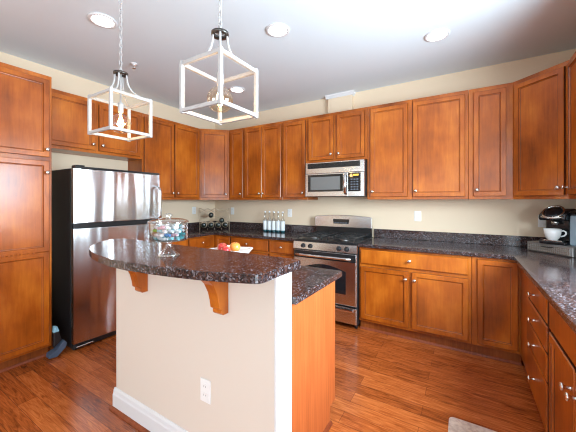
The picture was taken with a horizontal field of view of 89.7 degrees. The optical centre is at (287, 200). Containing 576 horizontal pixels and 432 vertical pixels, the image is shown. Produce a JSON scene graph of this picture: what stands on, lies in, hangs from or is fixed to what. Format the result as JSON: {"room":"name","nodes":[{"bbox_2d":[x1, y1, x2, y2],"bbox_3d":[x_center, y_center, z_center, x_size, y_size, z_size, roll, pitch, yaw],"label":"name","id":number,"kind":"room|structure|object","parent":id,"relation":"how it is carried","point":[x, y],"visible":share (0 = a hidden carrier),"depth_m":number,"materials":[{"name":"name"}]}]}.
{"room":"kitchen","nodes":[
{"label":"kitchen","id":0,"kind":"room"},
{"bbox_2d":[0,51,214,224],"bbox_3d":[-3.270,-0.014,1.829,0.120,2.748,7.520,0,0,31],"label":"wall","id":1,"kind":"structure","parent":0,"point":[62,81],"depth_m":3.55,"materials":[{"name":"beige paint"}]},
{"bbox_2d":[52,89,141,160],"bbox_3d":[-2.162,-0.792,3.183,0.364,0.571,1.013,0,0,31],"label":"upper cabinet","id":2,"kind":"object","parent":1,"relation":"attached to","point":[69,111],"visible":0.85,"depth_m":3.04,"materials":[{"name":"brown wood"}]},
{"bbox_2d":[128,113,198,199],"bbox_3d":[-1.662,-0.546,4.004,0.364,1.064,0.905,0,0,31],"label":"upper cabinet","id":3,"kind":"object","parent":1,"relation":"attached to","point":[172,151],"visible":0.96,"depth_m":3.90,"materials":[{"name":"brown wood"}]},
{"bbox_2d":[167,221,214,231],"bbox_3d":[-1.659,0.398,4.340,0.020,0.103,1.510,0,0,31],"label":"backsplash","id":4,"kind":"structure","parent":1,"relation":"attached to","point":[195,225],"depth_m":4.59,"materials":[{"name":"black stone"}]},
{"bbox_2d":[116,268,273,431],"bbox_3d":[-0.560,0.838,1.627,1.250,1.044,0.123,0,0,31],"label":"wall","id":5,"kind":"structure","parent":0,"point":[169,336],"depth_m":1.50,"materials":[{"name":"beige paint"}]},
{"bbox_2d":[109,405,149,431],"bbox_3d":[-0.577,1.350,1.619,1.294,0.020,0.155,0,0,31],"label":"trim","id":6,"kind":"structure","parent":5,"relation":"attached to","point":[112,408],"depth_m":1.78,"materials":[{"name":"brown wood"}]},
{"bbox_2d":[128,271,147,292],"bbox_3d":[-0.909,0.427,1.650,0.060,0.222,0.200,0,0,31],"label":"corbel","id":7,"kind":"object","parent":5,"relation":"attached to","point":[139,280],"visible":0.49,"depth_m":1.69,"materials":[{"name":"brown wood"}]},
{"bbox_2d":[113,387,187,431],"bbox_3d":[-0.566,1.292,1.621,1.278,0.136,0.139,0,0,31],"label":"baseboard","id":8,"kind":"structure","parent":5,"relation":"attached to","point":[145,416],"depth_m":1.73,"materials":[{"name":"white paint"}]},
{"bbox_2d":[89,238,300,283],"bbox_3d":[-0.703,0.296,1.558,1.518,0.038,0.463,0,0,31],"label":"countertop","id":9,"kind":"structure","parent":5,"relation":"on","point":[194,263],"depth_m":1.33,"materials":[{"name":"black stone"}]},
{"bbox_2d":[147,213,188,256],"bbox_3d":[-0.605,0.170,1.468,0.197,0.214,0.197,0,0,31],"label":"candy jar","id":10,"kind":"object","parent":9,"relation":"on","point":[187,221],"visible":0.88,"depth_m":1.44,"materials":[{"name":"clear glass"}]},
{"bbox_2d":[148,222,187,242],"bbox_3d":[-0.605,0.157,1.468,0.192,0.096,0.192,0,0,31],"label":"candy","id":11,"kind":"object","parent":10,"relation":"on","point":[156,241],"depth_m":1.44,"materials":[{"name":"multicoloured food"}]},
{"bbox_2d":[200,377,210,404],"bbox_3d":[-0.418,0.960,1.463,0.072,0.116,0.009,0,0,31],"label":"power outlet","id":12,"kind":"object","parent":5,"relation":"attached to","point":[205,385],"visible":1,"depth_m":1.46,"materials":[{"name":"white plastic"}]},
{"bbox_2d":[202,281,227,314],"bbox_3d":[-0.362,0.427,1.317,0.060,0.222,0.200,0,0,31],"label":"corbel","id":13,"kind":"object","parent":5,"relation":"attached to","point":[217,291],"visible":0.6,"depth_m":1.35,"materials":[{"name":"brown wood"}]},
{"bbox_2d":[274,272,291,431],"bbox_3d":[-0.021,0.838,1.299,0.012,1.044,0.131,0,0,31],"label":"trim","id":14,"kind":"structure","parent":5,"relation":"attached to","point":[282,285],"depth_m":1.29,"materials":[{"name":"white paint"}]},
{"bbox_2d":[0,321,545,431],"bbox_3d":[-1.190,1.410,0.633,4.916,0.100,7.640,0,0,31],"label":"floor","id":15,"kind":"structure","parent":0,"point":[384,383],"depth_m":2.08,"materials":[{"name":"brown wood"}]},
{"bbox_2d":[0,62,51,372],"bbox_3d":[-2.458,0.141,2.402,0.669,2.438,0.624,0,0,31],"label":"pantry cabinet","id":16,"kind":"object","parent":15,"relation":"on","point":[25,95],"visible":0.99,"depth_m":2.36,"materials":[{"name":"brown wood"}]},
{"bbox_2d":[46,326,66,358],"bbox_3d":[-2.030,1.224,2.541,0.075,0.264,0.130,0,0,31],"label":"dustpan","id":17,"kind":"object","parent":15,"relation":"on","point":[58,344],"visible":1,"depth_m":2.52,"materials":[{"name":"blue plastic"}]},
{"bbox_2d":[52,165,161,349],"bbox_3d":[-1.949,0.517,3.116,0.759,1.686,0.857,0,0,31],"label":"refrigerator","id":18,"kind":"object","parent":15,"relation":"on","point":[91,205],"visible":0.68,"depth_m":2.76,"materials":[{"name":"silver metal"}]},
{"bbox_2d":[167,235,212,248],"bbox_3d":[-1.539,0.922,3.912,0.669,0.876,0.900,0,0,31],"label":"base cabinet","id":19,"kind":"object","parent":15,"relation":"on","point":[203,241],"visible":0.2,"depth_m":3.91,"materials":[{"name":"brown wood"}]},
{"bbox_2d":[213,235,231,247],"bbox_3d":[-1.028,0.922,4.495,0.938,0.876,0.631,0,0,31],"label":"base cabinet","id":20,"kind":"object","parent":15,"relation":"on","point":[217,239],"visible":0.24,"depth_m":4.09,"materials":[{"name":"brown wood"}]},
{"bbox_2d":[231,236,294,258],"bbox_3d":[-0.199,0.922,3.968,1.023,0.876,0.669,0,0,31],"label":"base cabinet","id":21,"kind":"object","parent":15,"relation":"on","point":[268,247],"visible":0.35,"depth_m":3.67,"materials":[{"name":"brown wood"}]},
{"bbox_2d":[166,221,316,240],"bbox_3d":[-0.824,0.415,3.845,1.961,0.138,1.531,0,0,31],"label":"countertop","id":22,"kind":"structure","parent":21,"relation":"on","point":[238,229],"depth_m":4.10,"materials":[{"name":"black stone"}]},
{"bbox_2d":[199,208,229,229],"bbox_3d":[-1.164,0.280,4.597,0.459,0.338,0.177,0,0,-14],"label":"wine rack","id":23,"kind":"object","parent":22,"relation":"on","point":[199,208],"visible":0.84,"depth_m":4.55,"materials":[{"name":"beige metal"}]},
{"bbox_2d":[263,211,266,230],"bbox_3d":[-0.337,0.301,4.287,0.066,0.295,0.066,0,0,31],"label":"glass bottle","id":24,"kind":"object","parent":22,"relation":"on","point":[264,221],"visible":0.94,"depth_m":4.26,"materials":[{"name":"white"}]},
{"bbox_2d":[267,211,271,231],"bbox_3d":[-0.272,0.301,4.247,0.066,0.295,0.066,0,0,31],"label":"glass bottle","id":25,"kind":"object","parent":22,"relation":"on","point":[269,223],"visible":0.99,"depth_m":4.22,"materials":[{"name":"white"}]},
{"bbox_2d":[272,211,275,231],"bbox_3d":[-0.206,0.301,4.207,0.066,0.295,0.066,0,0,31],"label":"glass bottle","id":26,"kind":"object","parent":22,"relation":"on","point":[273,222],"visible":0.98,"depth_m":4.18,"materials":[{"name":"white"}]},
{"bbox_2d":[276,211,279,231],"bbox_3d":[-0.141,0.301,4.168,0.066,0.295,0.066,0,0,31],"label":"glass bottle","id":27,"kind":"object","parent":22,"relation":"on","point":[277,222],"visible":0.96,"depth_m":4.14,"materials":[{"name":"white"}]},
{"bbox_2d":[280,211,284,231],"bbox_3d":[-0.075,0.301,4.128,0.066,0.295,0.066,0,0,31],"label":"glass bottle","id":28,"kind":"object","parent":22,"relation":"on","point":[282,223],"visible":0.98,"depth_m":4.10,"materials":[{"name":"white"}]},
{"bbox_2d":[292,281,334,431],"bbox_3d":[-0.360,0.922,1.917,1.240,0.876,0.577,0,0,31],"label":"base cabinet","id":29,"kind":"object","parent":15,"relation":"on","point":[313,318],"visible":0.28,"depth_m":1.58,"materials":[{"name":"brown wood"}]},
{"bbox_2d":[292,265,341,304],"bbox_3d":[-0.352,0.466,1.931,1.280,0.034,0.606,0,0,31],"label":"countertop","id":30,"kind":"structure","parent":29,"relation":"on","point":[306,280],"depth_m":1.65,"materials":[{"name":"black stone"}]},
{"bbox_2d":[210,245,252,252],"bbox_3d":[-0.415,0.397,2.116,0.284,0.104,0.227,0,0,28],"label":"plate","id":31,"kind":"object","parent":30,"relation":"on","point":[242,249],"visible":0.17,"depth_m":2.16,"materials":[{"name":"white ceramic"}]},
{"bbox_2d":[217,242,226,249],"bbox_3d":[-0.487,0.343,2.151,0.073,0.071,0.073,0,0,-13],"label":"apple","id":32,"kind":"object","parent":31,"relation":"in","point":[223,244],"visible":0.58,"depth_m":2.13,"materials":[{"name":"red food"}]},
{"bbox_2d":[221,246,230,250],"bbox_3d":[-0.446,0.354,2.074,0.071,0.069,0.071,0,0,-11],"label":"apple","id":33,"kind":"object","parent":31,"relation":"in","point":[226,248],"visible":0.55,"depth_m":2.05,"materials":[{"name":"red food"}]},
{"bbox_2d":[230,242,239,250],"bbox_3d":[-0.392,0.338,2.144,0.079,0.077,0.079,0,0,-29],"label":"peach","id":34,"kind":"object","parent":31,"relation":"in","point":[234,246],"visible":0.81,"depth_m":2.12,"materials":[{"name":"orange food"}]},
{"bbox_2d":[293,215,372,328],"bbox_3d":[0.544,0.771,3.466,0.760,1.178,0.715,0,0,31],"label":"range","id":35,"kind":"object","parent":15,"relation":"on","point":[334,244],"visible":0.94,"depth_m":3.20,"materials":[{"name":"silver metal"}]},
{"bbox_2d":[294,233,372,244],"bbox_3d":[0.562,0.441,3.496,0.760,0.051,0.645,0,0,31],"label":"cooktop","id":36,"kind":"object","parent":35,"relation":"in","point":[312,238],"depth_m":3.32,"materials":[{"name":"black metal"}]},
{"bbox_2d":[359,247,470,353],"bbox_3d":[1.326,0.922,3.041,0.999,0.876,0.669,0,0,31],"label":"base cabinet","id":37,"kind":"object","parent":15,"relation":"on","point":[422,297],"visible":0.98,"depth_m":2.76,"materials":[{"name":"brown wood"}]},
{"bbox_2d":[358,229,575,333],"bbox_3d":[1.048,0.415,1.682,1.940,0.138,3.279,0,0,31],"label":"countertop","id":38,"kind":"structure","parent":37,"relation":"on","point":[554,276],"depth_m":2.56,"materials":[{"name":"black stone"}]},
{"bbox_2d":[527,241,575,257],"bbox_3d":[2.342,0.408,2.481,0.316,0.082,0.374,0,0,-9],"label":"pod drawer","id":39,"kind":"object","parent":38,"relation":"on","point":[568,250],"visible":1,"depth_m":2.42,"materials":[{"name":"grey metal"}]},
{"bbox_2d":[539,205,575,245],"bbox_3d":[2.324,0.203,2.448,0.293,0.327,0.247,0,0,-26],"label":"coffee maker","id":40,"kind":"object","parent":38,"relation":"on","point":[556,216],"visible":0.98,"depth_m":2.41,"materials":[{"name":"black plastic"}]},
{"bbox_2d":[543,228,566,239],"bbox_3d":[2.237,0.284,2.443,0.128,0.094,0.116,0,0,1],"label":"mug","id":41,"kind":"object","parent":40,"relation":"on","point":[550,233],"visible":1,"depth_m":2.40,"materials":[{"name":"white ceramic"}]},
{"bbox_2d":[543,239,566,241],"bbox_3d":[2.261,0.336,2.452,0.097,0.009,0.126,0,0,-26],"label":"drip tray","id":42,"kind":"object","parent":40,"relation":"on","point":[544,240],"depth_m":2.43,"materials":[{"name":"metal"}]},
{"bbox_2d":[448,417,495,431],"bbox_3d":[0.970,1.353,1.312,0.455,0.014,0.905,0,0,31],"label":"floor mat","id":43,"kind":"object","parent":15,"relation":"on","point":[455,424],"visible":1,"depth_m":1.72,"materials":[{"name":"beige fabric"}]},
{"bbox_2d":[471,256,521,365],"bbox_3d":[1.913,0.922,2.705,0.349,0.876,0.632,0,0,31],"label":"base cabinet","id":44,"kind":"object","parent":15,"relation":"on","point":[495,283],"visible":0.74,"depth_m":2.45,"materials":[{"name":"brown wood"}]},
{"bbox_2d":[520,268,551,431],"bbox_3d":[1.865,0.922,1.792,0.658,0.876,1.019,0,0,31],"label":"base cabinet","id":45,"kind":"object","parent":15,"relation":"on","point":[534,307],"visible":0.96,"depth_m":1.76,"materials":[{"name":"brown wood"}]},
{"bbox_2d":[549,303,575,431],"bbox_3d":[1.375,0.922,0.987,0.658,0.876,0.860,0,0,31],"label":"base cabinet","id":46,"kind":"object","parent":15,"relation":"on","point":[562,340],"visible":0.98,"depth_m":1.32,"materials":[{"name":"brown wood"}]},
{"bbox_2d":[0,0,575,119],"bbox_3d":[-1.190,-1.438,0.633,4.916,0.100,7.640,0,0,31],"label":"ceiling","id":47,"kind":"structure","parent":0,"point":[330,46],"depth_m":2.51,"materials":[{"name":"white paint"}]},
{"bbox_2d":[87,12,117,28],"bbox_3d":[-1.424,-1.381,2.227,0.196,0.011,0.196,0,0,31],"label":"recessed light","id":48,"kind":"object","parent":47,"relation":"in","point":[99,19],"visible":1,"depth_m":2.22,"materials":[{"name":"white paint"}]},
{"bbox_2d":[87,0,151,141],"bbox_3d":[-1.062,-0.898,1.838,0.264,0.977,0.264,0,0,31],"label":"pendant lantern","id":49,"kind":"object","parent":47,"relation":"hanging from","point":[118,73],"visible":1,"depth_m":1.83,"materials":[{"name":"white metal"}]},
{"bbox_2d":[118,102,123,113],"bbox_3d":[-1.062,-0.588,1.838,0.032,0.062,0.032,0,0,31],"label":"socket","id":50,"kind":"object","parent":49,"relation":"attached to","point":[120,105],"depth_m":1.83,"materials":[{"name":"white metal"}]},
{"bbox_2d":[179,0,257,124],"bbox_3d":[-0.329,-0.899,1.404,0.264,0.975,0.264,0,0,31],"label":"pendant lantern","id":51,"kind":"object","parent":47,"relation":"hanging from","point":[220,31],"visible":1,"depth_m":1.37,"materials":[{"name":"white metal"}]},
{"bbox_2d":[229,86,244,92],"bbox_3d":[-0.636,-1.381,3.614,0.196,0.011,0.196,0,0,31],"label":"recessed light","id":52,"kind":"object","parent":47,"relation":"in","point":[235,89],"visible":1,"depth_m":3.60,"materials":[{"name":"white paint"}]},
{"bbox_2d":[266,23,289,37],"bbox_3d":[-0.083,-1.381,2.353,0.196,0.011,0.196,0,0,31],"label":"recessed light","id":53,"kind":"object","parent":47,"relation":"in","point":[277,30],"visible":1,"depth_m":2.34,"materials":[{"name":"white paint"}]},
{"bbox_2d":[424,28,449,41],"bbox_3d":[1.247,-1.381,2.425,0.196,0.011,0.196,0,0,31],"label":"recessed light","id":54,"kind":"object","parent":47,"relation":"in","point":[439,34],"visible":1,"depth_m":2.42,"materials":[{"name":"white paint"}]},
{"bbox_2d":[328,95,353,112],"bbox_3d":[0.688,-1.233,3.781,0.323,0.310,0.070,0,0,31],"label":"wall","id":55,"kind":"structure","parent":0,"point":[343,103],"depth_m":3.74,"materials":[{"name":"beige paint"}]},
{"bbox_2d":[325,90,355,99],"bbox_3d":[0.679,-1.365,3.767,0.387,0.045,0.102,0,0,31],"label":"trim","id":56,"kind":"structure","parent":55,"relation":"attached to","point":[351,92],"depth_m":3.72,"materials":[{"name":"white paint"}]},
{"bbox_2d":[215,49,575,237],"bbox_3d":[0.764,-0.014,3.845,4.916,2.748,0.120,0,0,31],"label":"wall","id":57,"kind":"structure","parent":0,"point":[513,217],"depth_m":3.29,"materials":[{"name":"beige paint"}]},
{"bbox_2d":[199,129,228,199],"bbox_3d":[-1.156,-0.546,4.585,0.624,1.064,0.610,0,0,31],"label":"upper cabinet","id":58,"kind":"object","parent":57,"relation":"attached to","point":[213,143],"visible":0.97,"depth_m":4.37,"materials":[{"name":"brown wood"}]},
{"bbox_2d":[229,128,243,199],"bbox_3d":[-0.710,-0.546,4.458,0.298,1.064,0.364,0,0,31],"label":"upper cabinet","id":59,"kind":"object","parent":57,"relation":"attached to","point":[236,136],"visible":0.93,"depth_m":4.34,"materials":[{"name":"brown wood"}]},
{"bbox_2d":[244,121,282,199],"bbox_3d":[-0.296,-0.546,4.206,0.668,1.064,0.364,0,0,31],"label":"upper cabinet","id":60,"kind":"object","parent":57,"relation":"attached to","point":[263,144],"visible":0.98,"depth_m":4.07,"materials":[{"name":"brown wood"}]},
{"bbox_2d":[215,221,316,232],"bbox_3d":[-0.432,0.398,4.490,1.961,0.103,0.020,0,0,31],"label":"backsplash","id":61,"kind":"structure","parent":57,"relation":"attached to","point":[243,225],"depth_m":4.45,"materials":[{"name":"black stone"}]},
{"bbox_2d":[288,209,291,216],"bbox_3d":[0.025,0.178,4.220,0.072,0.116,0.009,0,0,31],"label":"power outlet","id":62,"kind":"object","parent":57,"relation":"attached to","point":[289,210],"visible":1,"depth_m":4.21,"materials":[{"name":"white plastic"}]},
{"bbox_2d":[283,117,317,199],"bbox_3d":[0.154,-0.546,3.932,0.382,1.064,0.364,0,0,31],"label":"upper cabinet","id":63,"kind":"object","parent":57,"relation":"attached to","point":[295,131],"visible":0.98,"depth_m":3.81,"materials":[{"name":"brown wood"}]},
{"bbox_2d":[308,107,366,162],"bbox_3d":[0.646,-0.778,3.633,0.766,0.600,0.364,0,0,31],"label":"upper cabinet","id":64,"kind":"object","parent":57,"relation":"attached to","point":[342,135],"visible":0.96,"depth_m":3.49,"materials":[{"name":"brown wood"}]},
{"bbox_2d":[306,159,366,196],"bbox_3d":[0.628,-0.257,3.588,0.742,0.418,0.459,0,0,31],"label":"microwave","id":65,"kind":"object","parent":64,"relation":"attached to","point":[348,178],"visible":0.98,"depth_m":3.40,"materials":[{"name":"silver metal"}]},
{"bbox_2d":[367,99,415,199],"bbox_3d":[1.179,-0.546,3.308,0.478,1.064,0.364,0,0,31],"label":"upper cabinet","id":66,"kind":"object","parent":57,"relation":"attached to","point":[389,126],"visible":0.98,"depth_m":3.19,"materials":[{"name":"brown wood"}]},
{"bbox_2d":[414,211,420,220],"bbox_3d":[1.491,0.177,3.328,0.072,0.116,0.009,0,0,31],"label":"power outlet","id":67,"kind":"object","parent":57,"relation":"attached to","point":[417,214],"visible":1,"depth_m":3.33,"materials":[{"name":"white plastic"}]},
{"bbox_2d":[412,90,467,199],"bbox_3d":[1.601,-0.546,3.051,0.506,1.064,0.364,0,0,31],"label":"upper cabinet","id":68,"kind":"object","parent":57,"relation":"attached to","point":[439,122],"visible":1,"depth_m":2.93,"materials":[{"name":"brown wood"}]},
{"bbox_2d":[374,229,545,246],"bbox_3d":[1.895,0.398,3.074,1.940,0.103,0.020,0,0,31],"label":"backsplash","id":69,"kind":"structure","parent":57,"relation":"attached to","point":[506,240],"depth_m":3.10,"materials":[{"name":"black stone"}]},
{"bbox_2d":[468,82,512,198],"bbox_3d":[1.966,-0.546,2.830,0.344,1.064,0.364,0,0,31],"label":"upper cabinet","id":70,"kind":"object","parent":57,"relation":"attached to","point":[490,108],"visible":1,"depth_m":2.72,"materials":[{"name":"brown wood"}]},
{"bbox_2d":[513,60,568,198],"bbox_3d":[2.306,-0.546,2.470,0.610,1.064,0.624,0,0,31],"label":"upper cabinet","id":71,"kind":"object","parent":57,"relation":"attached to","point":[540,98],"visible":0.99,"depth_m":2.40,"materials":[{"name":"brown wood"}]},
{"bbox_2d":[538,215,545,226],"bbox_3d":[2.428,0.195,2.757,0.072,0.116,0.010,0,0,31],"label":"wall switch","id":72,"kind":"object","parent":57,"relation":"attached to","point":[541,223],"visible":0.49,"depth_m":2.76,"materials":[{"name":"white plastic"}]},
{"bbox_3d":[0.827,-0.014,-0.664,0.120,2.748,7.520,0,0,31],"label":"wall","id":73,"kind":"structure","parent":0,"visible":0},
{"bbox_2d":[561,52,575,198],"bbox_3d":[2.047,-0.546,1.809,0.364,1.064,0.800,0,0,31],"label":"upper cabinet","id":74,"kind":"object","parent":73,"relation":"attached to","point":[571,65],"visible":1,"depth_m":2.14,"materials":[{"name":"brown wood"}]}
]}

